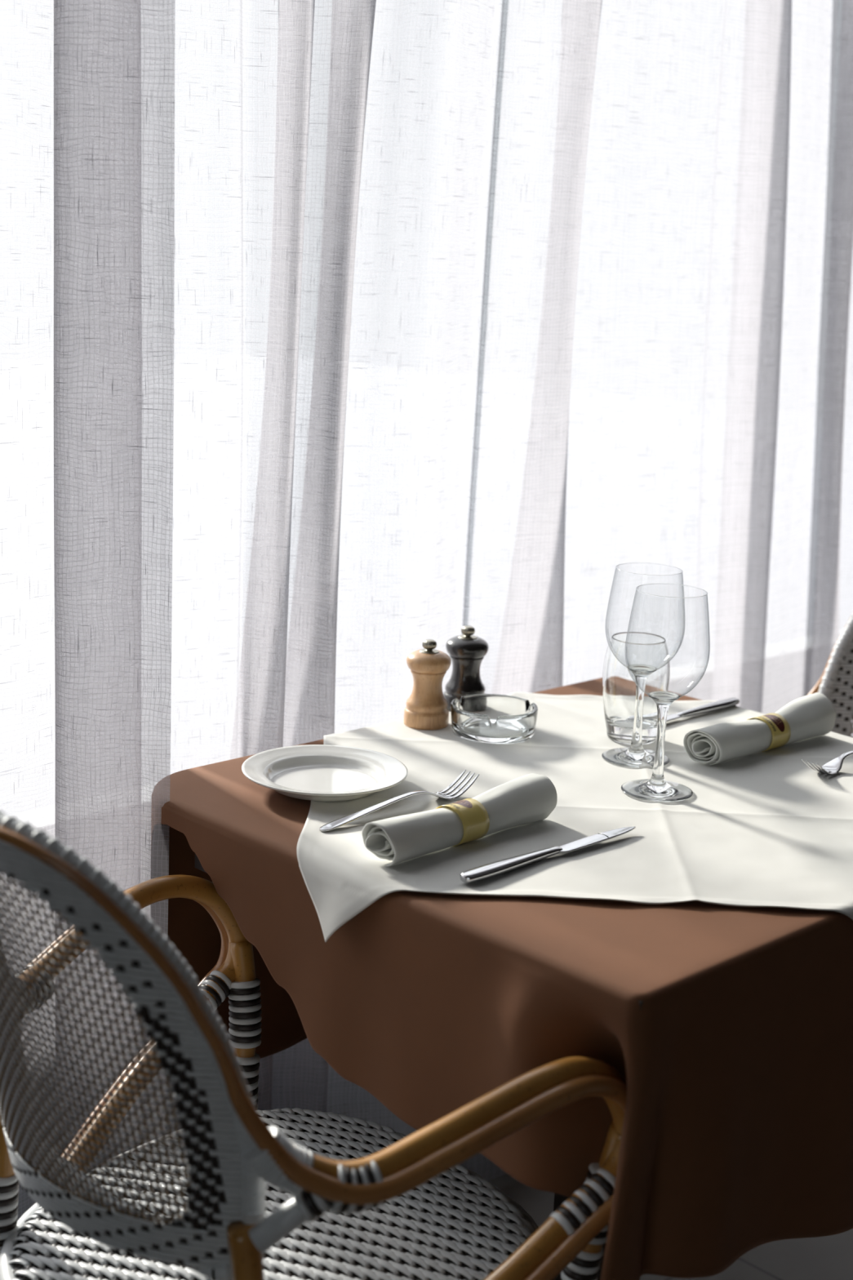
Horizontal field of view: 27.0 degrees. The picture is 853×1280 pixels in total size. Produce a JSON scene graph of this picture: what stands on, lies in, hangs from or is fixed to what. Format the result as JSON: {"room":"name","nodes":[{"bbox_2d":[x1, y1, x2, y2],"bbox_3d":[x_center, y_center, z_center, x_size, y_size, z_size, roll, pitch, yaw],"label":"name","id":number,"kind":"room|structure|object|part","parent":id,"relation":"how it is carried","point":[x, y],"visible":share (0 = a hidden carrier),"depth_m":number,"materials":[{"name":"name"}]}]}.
{"room":"restaurant dining area","nodes":[
{"label":"restaurant dining area","id":0,"kind":"room"},
{"bbox_2d":[167,696,692,1109],"bbox_3d":[-0.306,-0.607,2.236,7.600,2.750,0.140,-10,18,-44],"label":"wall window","id":1,"kind":"structure","parent":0,"point":[691,696],"depth_m":2.68,"materials":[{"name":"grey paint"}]},
{"bbox_2d":[341,1102,852,1279],"bbox_3d":[1.431,1.268,0.786,7.800,0.100,5.200,-10,18,-44],"label":"floor","id":2,"kind":"structure","parent":0,"point":[830,1257],"depth_m":2.35,"materials":[{"name":"tile"}]},
{"bbox_2d":[0,810,626,1279],"bbox_3d":[-0.162,0.514,1.500,0.533,0.904,0.551,-10,18,-44],"label":"armchair","id":3,"kind":"object","parent":2,"relation":"on","point":[241,1191],"visible":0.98,"depth_m":1.29,"materials":[{"name":"white plastic"}]},
{"bbox_3d":[-0.387,0.649,1.554,0.067,0.599,0.027,-5,15,-29],"label":"leg","id":4,"kind":"part","parent":3,"relation":"part of","materials":[{"name":"wood"}]},
{"bbox_3d":[-0.280,0.276,1.316,0.158,0.364,0.346,-10,18,-44],"label":"wrapped frame","id":5,"kind":"part","parent":3,"relation":"part of","materials":[{"name":"white wicker"}]},
{"bbox_3d":[-0.189,0.593,1.831,0.034,0.599,0.051,-2,14,-17],"label":"leg","id":6,"kind":"part","parent":3,"relation":"part of","materials":[{"name":"wicker"}]},
{"bbox_3d":[-0.152,0.713,1.322,0.027,0.599,0.067,10,15,29],"label":"leg","id":7,"kind":"part","parent":3,"relation":"part of","materials":[{"name":"wood"}]},
{"bbox_3d":[0.135,0.681,1.512,0.051,0.599,0.034,7,14,17],"label":"leg","id":8,"kind":"part","parent":3,"relation":"part of","materials":[{"name":"wicker"}]},
{"bbox_2d":[194,853,644,1279],"bbox_3d":[0.187,0.522,1.933,0.769,0.738,0.672,-10,18,-44],"label":"dining table","id":9,"kind":"object","parent":2,"relation":"on","point":[559,1199],"visible":0.08,"depth_m":1.94,"materials":[{"name":"brown wood"}]},
{"bbox_2d":[160,677,852,1279],"bbox_3d":[0.197,0.341,1.884,0.826,0.370,0.698,-10,18,-44],"label":"tablecloth","id":10,"kind":"object","parent":9,"relation":"on","point":[735,1060],"visible":0.67,"depth_m":1.50,"materials":[{"name":"brown fabric"}]},
{"bbox_2d":[296,692,852,942],"bbox_3d":[0.229,0.224,1.893,0.699,0.157,0.698,3,13,0],"label":"tablecloth","id":11,"kind":"object","parent":10,"relation":"on","point":[766,828],"visible":0.71,"depth_m":1.74,"materials":[{"name":"white fabric"}]},
{"bbox_2d":[241,744,408,801],"bbox_3d":[-0.104,0.140,1.815,0.169,0.018,0.169,-10,18,-44],"label":"plate","id":12,"kind":"object","parent":11,"relation":"on","point":[312,772],"visible":1,"depth_m":1.84,"materials":[{"name":"ceramic"}]},
{"bbox_2d":[319,769,479,831],"bbox_3d":[-0.026,0.158,1.749,0.204,0.021,0.024,-10,18,-44],"label":"fork","id":13,"kind":"object","parent":11,"relation":"on","point":[445,793],"visible":1,"depth_m":1.75,"materials":[{"name":"metal"}]},
{"bbox_3d":[-0.040,0.163,1.737,0.167,0.015,0.024,-10,18,-44],"label":"handle","id":14,"kind":"part","parent":13,"relation":"part of","materials":[{"name":"metal"}]},
{"bbox_2d":[403,639,451,729],"bbox_3d":[0.002,0.049,2.049,0.052,0.101,0.052,-10,18,-44],"label":"pepper mill","id":15,"kind":"object","parent":11,"relation":"on","point":[426,708],"visible":1,"depth_m":2.03,"materials":[{"name":"brown wood"}]},
{"bbox_3d":[0.003,0.007,2.039,0.023,0.014,0.023,-10,18,-44],"label":"knob","id":16,"kind":"part","parent":15,"relation":"part of","materials":[{"name":"silver metal"}]},
{"bbox_2d":[361,773,557,866],"bbox_3d":[0.034,0.168,1.668,0.048,0.043,0.229,15,18,43],"label":"rolled napkin","id":17,"kind":"object","parent":11,"relation":"on","point":[531,797],"visible":1,"depth_m":1.65,"materials":[{"name":"fabric"}]},
{"bbox_2d":[453,800,472,808],"bbox_3d":[0.031,0.157,1.672,0.030,0.011,0.016,15,18,43],"label":"print","id":18,"kind":"object","parent":17,"relation":"on","point":[462,803],"depth_m":1.66},
{"bbox_2d":[443,625,488,711],"bbox_3d":[0.048,0.033,2.128,0.052,0.101,0.052,-10,18,-44],"label":"pepper mill","id":19,"kind":"object","parent":11,"relation":"on","point":[467,651],"visible":0.9,"depth_m":2.11,"materials":[{"name":"black wood"}]},
{"bbox_3d":[0.049,-0.009,2.118,0.023,0.014,0.023,-10,18,-44],"label":"knob","id":20,"kind":"part","parent":19,"relation":"part of","materials":[{"name":"silver metal"}]},
{"bbox_2d":[450,693,537,743],"bbox_3d":[0.077,0.090,2.031,0.099,0.034,0.099,-10,18,-44],"label":"ashtray","id":21,"kind":"object","parent":11,"relation":"on","point":[490,718],"visible":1,"depth_m":2.00,"materials":[{"name":"clear glass"}]},
{"bbox_2d":[459,826,635,883],"bbox_3d":[0.117,0.195,1.639,0.232,0.010,0.019,-10,18,-43],"label":"table knife","id":22,"kind":"object","parent":11,"relation":"on","point":[500,867],"visible":1,"depth_m":1.61,"materials":[{"name":"metal"}]},
{"bbox_3d":[0.078,0.202,1.603,0.126,0.010,0.017,-10,18,-43],"label":"handle","id":23,"kind":"part","parent":22,"relation":"part of","materials":[{"name":"metal"}]},
{"bbox_3d":[0.160,0.188,1.679,0.114,0.002,0.017,-10,18,-43],"label":"blade","id":24,"kind":"part","parent":22,"relation":"part of","materials":[{"name":"metal"}]},
{"bbox_2d":[602,631,670,744],"bbox_3d":[0.238,0.055,2.026,0.076,0.118,0.076,-10,18,-44],"label":"tumbler","id":25,"kind":"object","parent":11,"relation":"on","point":[619,688],"visible":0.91,"depth_m":2.00,"materials":[{"name":"clear glass"}]},
{"bbox_2d":[601,562,685,768],"bbox_3d":[0.235,0.027,1.935,0.086,0.213,0.086,13,17,40],"label":"wine glass","id":26,"kind":"object","parent":11,"relation":"on","point":[635,756],"visible":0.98,"depth_m":1.94,"materials":[{"name":"clear glass"}]},
{"bbox_3d":[0.233,0.081,1.947,0.074,0.103,0.074,-10,18,-44],"label":"stem","id":27,"kind":"part","parent":26,"relation":"part of","materials":[{"name":"clear glass"}]},
{"bbox_2d":[605,573,685,667],"bbox_3d":[0.237,-0.020,1.924,0.086,0.116,0.086,-10,18,-44],"label":"bowl","id":28,"kind":"object","parent":26,"relation":"on","point":[632,665],"depth_m":1.94,"materials":[{"name":"clear glass"}]},
{"bbox_2d":[621,582,710,802],"bbox_3d":[0.244,0.053,1.823,0.086,0.213,0.086,13,17,40],"label":"wine glass","id":29,"kind":"object","parent":11,"relation":"on","point":[655,788],"visible":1,"depth_m":1.83,"materials":[{"name":"clear glass"}]},
{"bbox_3d":[0.241,0.107,1.835,0.074,0.103,0.074,-10,18,-44],"label":"stem","id":30,"kind":"part","parent":29,"relation":"part of","materials":[{"name":"clear glass"}]},
{"bbox_2d":[625,591,710,698],"bbox_3d":[0.246,0.007,1.812,0.086,0.116,0.086,-10,18,-44],"label":"bowl","id":31,"kind":"object","parent":29,"relation":"on","point":[654,695],"depth_m":1.83,"materials":[{"name":"clear glass"}]},
{"bbox_2d":[666,697,739,721],"bbox_3d":[0.308,0.089,2.134,0.018,0.010,0.216,15,18,43],"label":"table knife","id":32,"kind":"object","parent":11,"relation":"on","point":[728,702],"visible":0.7,"depth_m":2.16,"materials":[{"name":"metal"}]},
{"bbox_3d":[0.268,0.097,2.096,0.106,0.002,0.016,-10,18,-44],"label":"blade","id":33,"kind":"part","parent":32,"relation":"part of","materials":[{"name":"metal"}]},
{"bbox_2d":[683,692,835,764],"bbox_3d":[0.380,0.100,2.013,0.233,0.049,0.053,-10,18,-43],"label":"rolled napkin","id":34,"kind":"object","parent":11,"relation":"on","point":[813,715],"visible":1,"depth_m":1.99,"materials":[{"name":"fabric"}]},
{"bbox_2d":[763,714,784,732],"bbox_3d":[0.394,0.094,2.016,0.016,0.014,0.027,-10,18,-43],"label":"print","id":35,"kind":"object","parent":34,"relation":"on","point":[775,722],"depth_m":2.01},
{"bbox_2d":[801,750,852,774],"bbox_3d":[0.480,0.126,1.980,0.024,0.021,0.204,14,18,42],"label":"fork","id":36,"kind":"object","parent":11,"relation":"on","point":[833,766],"visible":1,"depth_m":1.94,"materials":[{"name":"metal"}]},
{"bbox_3d":[0.493,0.127,1.994,0.024,0.015,0.167,14,18,42],"label":"handle","id":37,"kind":"part","parent":36,"relation":"part of","materials":[{"name":"metal"}]},
{"bbox_2d":[808,613,852,737],"bbox_3d":[0.586,0.349,2.357,0.551,0.904,0.533,14,17,41],"label":"armchair","id":38,"kind":"object","parent":2,"relation":"on","point":[836,682],"visible":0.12,"depth_m":2.50,"materials":[{"name":"white wicker"}]},
{"bbox_3d":[0.720,0.063,2.427,0.346,0.364,0.158,14,17,41],"label":"wrapped frame","id":39,"kind":"part","parent":38,"relation":"part of","materials":[{"name":"white wicker"}]},
{"bbox_3d":[1.538,-1.510,0.159,7.800,0.100,5.240,-10,18,-44],"label":"ceiling","id":40,"kind":"structure","parent":0,"visible":0},
{"bbox_2d":[0,0,175,1221],"bbox_3d":[-1.388,-0.216,0.640,3.257,2.585,0.200,-10,18,-44],"label":"sheer curtain","id":41,"kind":"object","parent":40,"relation":"hanging from","point":[73,702],"visible":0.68,"depth_m":1.72,"materials":[{"name":"white fabric"}]},
{"bbox_2d":[141,0,852,1265],"bbox_3d":[1.054,-0.681,3.111,3.755,2.585,0.106,-10,18,-44],"label":"sheer curtain","id":42,"kind":"object","parent":40,"relation":"hanging from","point":[767,157],"visible":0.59,"depth_m":2.20,"materials":[{"name":"white fabric"}]},
{"label":"outside","id":43,"kind":"structure","parent":0,"visible":0},
{"bbox_2d":[0,357,844,782],"bbox_3d":[-4.570,-0.373,6.840,21.000,0.100,12.040,-10,18,-44],"label":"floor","id":44,"kind":"structure","parent":43,"point":[253,358],"depth_m":8.49,"materials":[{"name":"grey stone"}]}
]}

